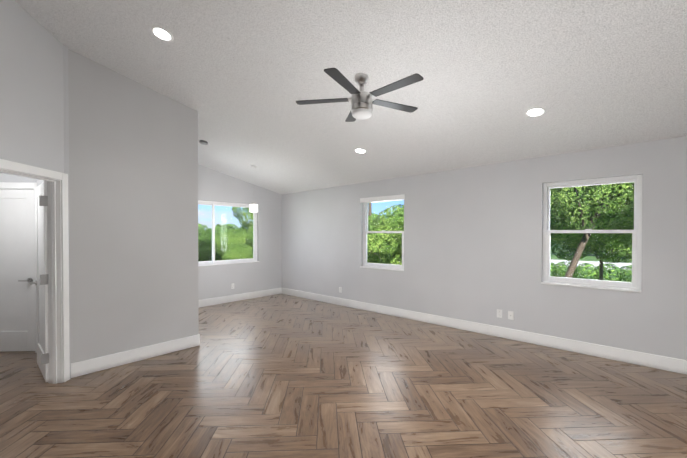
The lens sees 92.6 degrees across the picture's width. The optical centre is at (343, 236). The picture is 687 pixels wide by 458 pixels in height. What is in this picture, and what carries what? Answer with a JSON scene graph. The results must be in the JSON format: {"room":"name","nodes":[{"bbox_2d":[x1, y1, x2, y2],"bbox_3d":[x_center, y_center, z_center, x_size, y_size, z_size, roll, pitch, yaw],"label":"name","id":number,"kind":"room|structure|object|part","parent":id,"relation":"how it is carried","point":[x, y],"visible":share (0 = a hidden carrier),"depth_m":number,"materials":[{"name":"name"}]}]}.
{"room":"empty living room","nodes":[
{"label":"empty living room","id":0,"kind":"room"},
{"bbox_2d":[0,172,36,182],"bbox_3d":[-4.818,-0.705,4.075,2.400,4.300,0.120,0,1,-3],"label":"wall","id":1,"kind":"structure","parent":0,"point":[4,177],"depth_m":4.05,"materials":[{"name":"grey paint"}]},
{"bbox_2d":[0,189,34,351],"bbox_3d":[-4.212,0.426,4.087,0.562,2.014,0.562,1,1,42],"label":"hall door","id":2,"kind":"structure","parent":1,"relation":"in","point":[17,296],"depth_m":4.08,"materials":[{"name":"white paint"}]},
{"bbox_3d":[-3.926,0.545,4.050,0.081,0.060,0.128,1,1,42],"label":"handle","id":3,"kind":"part","parent":2,"relation":"part of","materials":[{"name":"silver metal"}]},
{"bbox_2d":[0,182,36,352],"bbox_3d":[-4.210,0.390,4.044,0.930,2.110,0.018,0,1,-3],"label":"trim","id":4,"kind":"structure","parent":1,"relation":"attached to","point":[20,185],"depth_m":4.05,"materials":[{"name":"white wood"}]},
{"bbox_2d":[0,0,63,172],"bbox_3d":[-2.781,-0.683,1.838,0.115,4.300,3.000,0,1,-3],"label":"wall","id":5,"kind":"structure","parent":0,"point":[31,97],"depth_m":2.90,"materials":[{"name":"grey paint"}]},
{"bbox_2d":[0,159,69,383],"bbox_3d":[-2.832,0.447,2.853,0.123,2.020,0.810,0,1,-3],"label":"door frame","id":6,"kind":"structure","parent":5,"relation":"attached to","point":[54,257],"depth_m":3.23,"materials":[{"name":"white wood"}]},
{"bbox_2d":[47,223,48,382],"bbox_3d":[-2.902,0.417,2.837,0.018,2.080,0.925,0,1,-3],"label":"trim","id":7,"kind":"structure","parent":5,"relation":"attached to","point":[47,260],"depth_m":3.24,"materials":[{"name":"white wood"}]},
{"bbox_2d":[37,45,70,383],"bbox_3d":[-3.279,-0.701,3.681,1.250,4.300,0.135,1,1,42],"label":"wall","id":8,"kind":"structure","parent":0,"point":[65,109],"depth_m":3.30,"materials":[{"name":"grey paint"}]},
{"bbox_2d":[30,181,48,381],"bbox_3d":[-3.217,0.447,3.469,0.772,1.983,0.102,1,1,42],"label":"open door","id":9,"kind":"structure","parent":8,"relation":"in","point":[41,282],"depth_m":3.41,"materials":[{"name":"white paint"}]},
{"bbox_2d":[68,49,198,362],"bbox_3d":[-2.451,-0.703,3.822,0.130,4.300,1.455,1,1,42],"label":"wall","id":10,"kind":"structure","parent":0,"point":[133,178],"depth_m":3.73,"materials":[{"name":"grey paint"}]},
{"bbox_2d":[71,334,198,377],"bbox_3d":[-2.351,1.372,3.845,0.016,0.150,1.318,1,1,42],"label":"baseboard","id":11,"kind":"structure","parent":10,"relation":"attached to","point":[85,367],"depth_m":3.75,"materials":[{"name":"white wood"}]},
{"bbox_2d":[198,164,281,299],"bbox_3d":[-4.032,-0.718,5.421,0.200,4.300,7.680,1,1,42],"label":"wall","id":12,"kind":"structure","parent":0,"point":[263,273],"depth_m":7.35,"materials":[{"name":"grey paint"}]},
{"bbox_2d":[198,200,256,264],"bbox_3d":[-2.733,-0.068,6.882,0.089,1.330,2.080,1,1,42],"label":"window","id":13,"kind":"structure","parent":12,"relation":"in","point":[213,204],"depth_m":7.05,"materials":[{"name":"white plastic"}]},
{"bbox_2d":[198,261,258,266],"bbox_3d":[-2.669,0.588,6.830,0.083,0.020,2.078,1,1,42],"label":"window sill","id":14,"kind":"structure","parent":12,"relation":"attached to","point":[228,263],"depth_m":7.00,"materials":[{"name":"white wood"}]},
{"bbox_2d":[199,287,281,306],"bbox_3d":[-2.974,1.347,6.453,0.016,0.150,4.360,1,1,42],"label":"baseboard","id":15,"kind":"structure","parent":12,"relation":"attached to","point":[229,298],"depth_m":7.19,"materials":[{"name":"white wood"}]},
{"bbox_2d":[0,294,686,457],"bbox_3d":[-0.540,1.562,2.291,9.610,0.200,7.680,1,1,42],"label":"floor","id":16,"kind":"structure","parent":0,"point":[280,376],"depth_m":2.95,"materials":[{"name":"wood"}]},
{"bbox_2d":[15,0,686,193],"bbox_3d":[-0.540,-1.881,2.257,9.710,1.928,7.780,1,1,42],"label":"ceiling","id":17,"kind":"structure","parent":0,"point":[241,77],"depth_m":3.07,"materials":[{"name":"white paint"}]},
{"bbox_2d":[151,26,173,41],"bbox_3d":[-1.621,-1.810,2.934,0.184,0.046,0.181,1,1,42],"label":"recessed light","id":18,"kind":"object","parent":17,"relation":"in","point":[160,33],"visible":1,"depth_m":2.93,"materials":[{"name":"white plastic"}]},
{"bbox_2d":[199,140,207,144],"bbox_3d":[-2.267,-1.521,5.316,0.132,0.057,0.131,1,1,42],"label":"smoke detector","id":19,"kind":"object","parent":17,"relation":"attached to","point":[203,142],"visible":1,"depth_m":5.28,"materials":[{"name":"grey plastic"}]},
{"bbox_2d":[250,165,257,211],"bbox_3d":[-1.701,-0.901,6.214,0.150,0.879,0.150,1,1,42],"label":"pendant light","id":20,"kind":"object","parent":17,"relation":"hanging from","point":[253,207],"visible":1,"depth_m":6.16,"materials":[{"name":"silver metal"}]},
{"bbox_3d":[-1.701,-0.534,6.217,0.150,0.145,0.150,1,1,42],"label":"glass","id":21,"kind":"part","parent":20,"relation":"part of","materials":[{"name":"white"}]},
{"bbox_2d":[354,148,365,153],"bbox_3d":[0.251,-1.272,4.881,0.184,0.046,0.181,1,1,42],"label":"recessed light","id":22,"kind":"object","parent":17,"relation":"in","point":[360,150],"visible":1,"depth_m":4.88,"materials":[{"name":"white plastic"}]},
{"bbox_2d":[296,68,423,121],"bbox_3d":[0.205,-1.354,3.145,1.223,0.401,1.265,1,1,42],"label":"ceiling fan","id":23,"kind":"object","parent":17,"relation":"hanging from","point":[362,101],"visible":1,"depth_m":3.10,"materials":[{"name":"silver metal"}]},
{"bbox_3d":[0.179,-1.381,3.180,0.208,0.349,0.208,1,1,42],"label":"motor","id":24,"kind":"part","parent":23,"relation":"part of","materials":[{"name":"silver metal"}]},
{"bbox_2d":[525,107,545,116],"bbox_3d":[1.969,-1.274,3.367,0.184,0.046,0.181,1,1,42],"label":"recessed light","id":25,"kind":"object","parent":17,"relation":"in","point":[536,112],"visible":1,"depth_m":3.36,"materials":[{"name":"white plastic"}]},
{"bbox_2d":[282,136,686,359],"bbox_3d":[1.966,-0.715,5.045,9.610,4.300,0.200,1,1,42],"label":"wall","id":26,"kind":"structure","parent":0,"point":[473,244],"depth_m":4.66,"materials":[{"name":"grey paint"}]},
{"bbox_2d":[360,266,403,270],"bbox_3d":[0.713,0.595,6.086,0.968,0.020,0.083,1,1,42],"label":"window sill","id":27,"kind":"structure","parent":26,"relation":"attached to","point":[382,268],"depth_m":6.01,"materials":[{"name":"white wood"}]},
{"bbox_2d":[360,194,404,269],"bbox_3d":[0.745,-0.066,6.116,0.994,1.342,0.167,1,1,42],"label":"window","id":28,"kind":"structure","parent":26,"relation":"in","point":[365,201],"depth_m":6.18,"materials":[{"name":"white plastic"}]},
{"bbox_3d":[0.771,-0.072,6.144,0.830,1.167,0.048,1,1,42],"label":"glass","id":29,"kind":"part","parent":28,"relation":"part of","materials":[{"name":"clear glass"}]},
{"bbox_2d":[282,288,686,374],"bbox_3d":[1.894,1.361,4.985,9.210,0.150,0.016,1,1,42],"label":"baseboard","id":30,"kind":"structure","parent":26,"relation":"attached to","point":[676,365],"depth_m":4.47,"materials":[{"name":"white wood"}]},
{"bbox_2d":[497,309,501,317],"bbox_3d":[2.227,1.104,4.687,0.072,0.116,0.008,1,1,42],"label":"electrical outlet","id":31,"kind":"object","parent":26,"relation":"attached to","point":[499,313],"visible":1,"depth_m":4.68,"materials":[{"name":"white plastic"}]},
{"bbox_2d":[508,311,513,319],"bbox_3d":[2.337,1.105,4.586,0.072,0.116,0.010,1,1,42],"label":"electrical outlet","id":32,"kind":"object","parent":26,"relation":"attached to","point":[510,315],"visible":1,"depth_m":4.58,"materials":[{"name":"white plastic"}]},
{"bbox_2d":[541,282,640,291],"bbox_3d":[2.995,0.615,4.026,0.978,0.020,0.083,1,1,42],"label":"window sill","id":33,"kind":"structure","parent":26,"relation":"attached to","point":[599,287],"depth_m":3.97,"materials":[{"name":"white wood"}]},
{"bbox_2d":[543,175,642,290],"bbox_3d":[3.051,-0.040,4.082,0.980,1.330,0.095,1,1,42],"label":"window","id":34,"kind":"structure","parent":26,"relation":"in","point":[636,272],"depth_m":3.99,"materials":[{"name":"white plastic"}]},
{"label":"outside","id":35,"kind":"structure","parent":0,"visible":0},
{"bbox_2d":[550,245,631,281],"bbox_3d":[5.814,4.524,21.589,260.000,0.500,260.000,1,1,42],"label":"ground","id":36,"kind":"structure","parent":35,"point":[554,257],"depth_m":55.89,"materials":[{"name":"green plant"}]},
{"bbox_2d":[198,223,216,261],"bbox_3d":[-15.245,1.481,29.906,6.740,5.622,7.518,1,1,42],"label":"tree","id":37,"kind":"object","parent":36,"relation":"on","point":[204,244],"depth_m":29.86,"materials":[{"name":"green plant"}]},
{"bbox_2d":[199,224,250,260],"bbox_3d":[-12.906,1.440,35.628,6.482,5.592,6.463,1,1,42],"label":"tree","id":38,"kind":"object","parent":36,"relation":"on","point":[223,229],"depth_m":33.10,"materials":[{"name":"green plant"}]},
{"bbox_2d":[210,229,252,259],"bbox_3d":[-7.854,1.819,27.077,5.802,5.003,5.396,1,1,42],"label":"tree","id":39,"kind":"object","parent":36,"relation":"on","point":[246,253],"depth_m":26.28,"materials":[{"name":"green plant"}]},
{"bbox_2d":[231,207,252,250],"bbox_3d":[-3.127,0.838,19.337,5.638,7.116,6.010,1,1,42],"label":"tree","id":40,"kind":"object","parent":36,"relation":"on","point":[247,216],"depth_m":18.18,"materials":[{"name":"green plant"}]},
{"bbox_2d":[368,203,371,252],"bbox_3d":[2.067,-1.266,25.589,1.762,11.000,1.506,1,1,42],"label":"pole","id":41,"kind":"object","parent":36,"relation":"on","point":[370,209],"depth_m":25.52,"materials":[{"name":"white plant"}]},
{"bbox_2d":[372,213,386,259],"bbox_3d":[3.284,0.247,38.237,8.984,7.928,6.598,1,1,42],"label":"tree","id":42,"kind":"object","parent":36,"relation":"on","point":[374,215],"depth_m":37.56,"materials":[{"name":"green plant"}]},
{"bbox_2d":[367,204,403,264],"bbox_3d":[2.199,1.553,13.945,4.475,5.792,4.564,1,1,42],"label":"tree","id":43,"kind":"object","parent":36,"relation":"on","point":[390,243],"depth_m":12.88,"materials":[{"name":"green plant"}]},
{"bbox_2d":[550,261,631,281],"bbox_3d":[24.437,3.451,29.074,64.600,2.197,2.688,1,1,42],"label":"hedge","id":44,"kind":"object","parent":36,"relation":"on","point":[594,274],"depth_m":29.75,"materials":[{"name":"green plant"}]},
{"bbox_2d":[550,259,631,269],"bbox_3d":[39.204,4.028,43.647,200.000,0.080,12.500,1,1,42],"label":"road","id":45,"kind":"structure","parent":36,"relation":"on","point":[596,264],"depth_m":48.19,"materials":[{"name":"grey asphalt"}]},
{"bbox_2d":[550,220,632,279],"bbox_3d":[17.123,0.585,22.811,5.843,7.553,7.164,1,1,42],"label":"trees","id":46,"kind":"object","parent":36,"relation":"on","point":[619,253],"depth_m":21.69,"materials":[{"name":"green plant"}]},
{"bbox_2d":[550,182,633,277],"bbox_3d":[11.452,-0.925,14.240,8.057,10.838,9.890,1,1,42],"label":"tree","id":47,"kind":"object","parent":36,"relation":"on","point":[617,215],"depth_m":12.19,"materials":[{"name":"green plant"}]}
]}

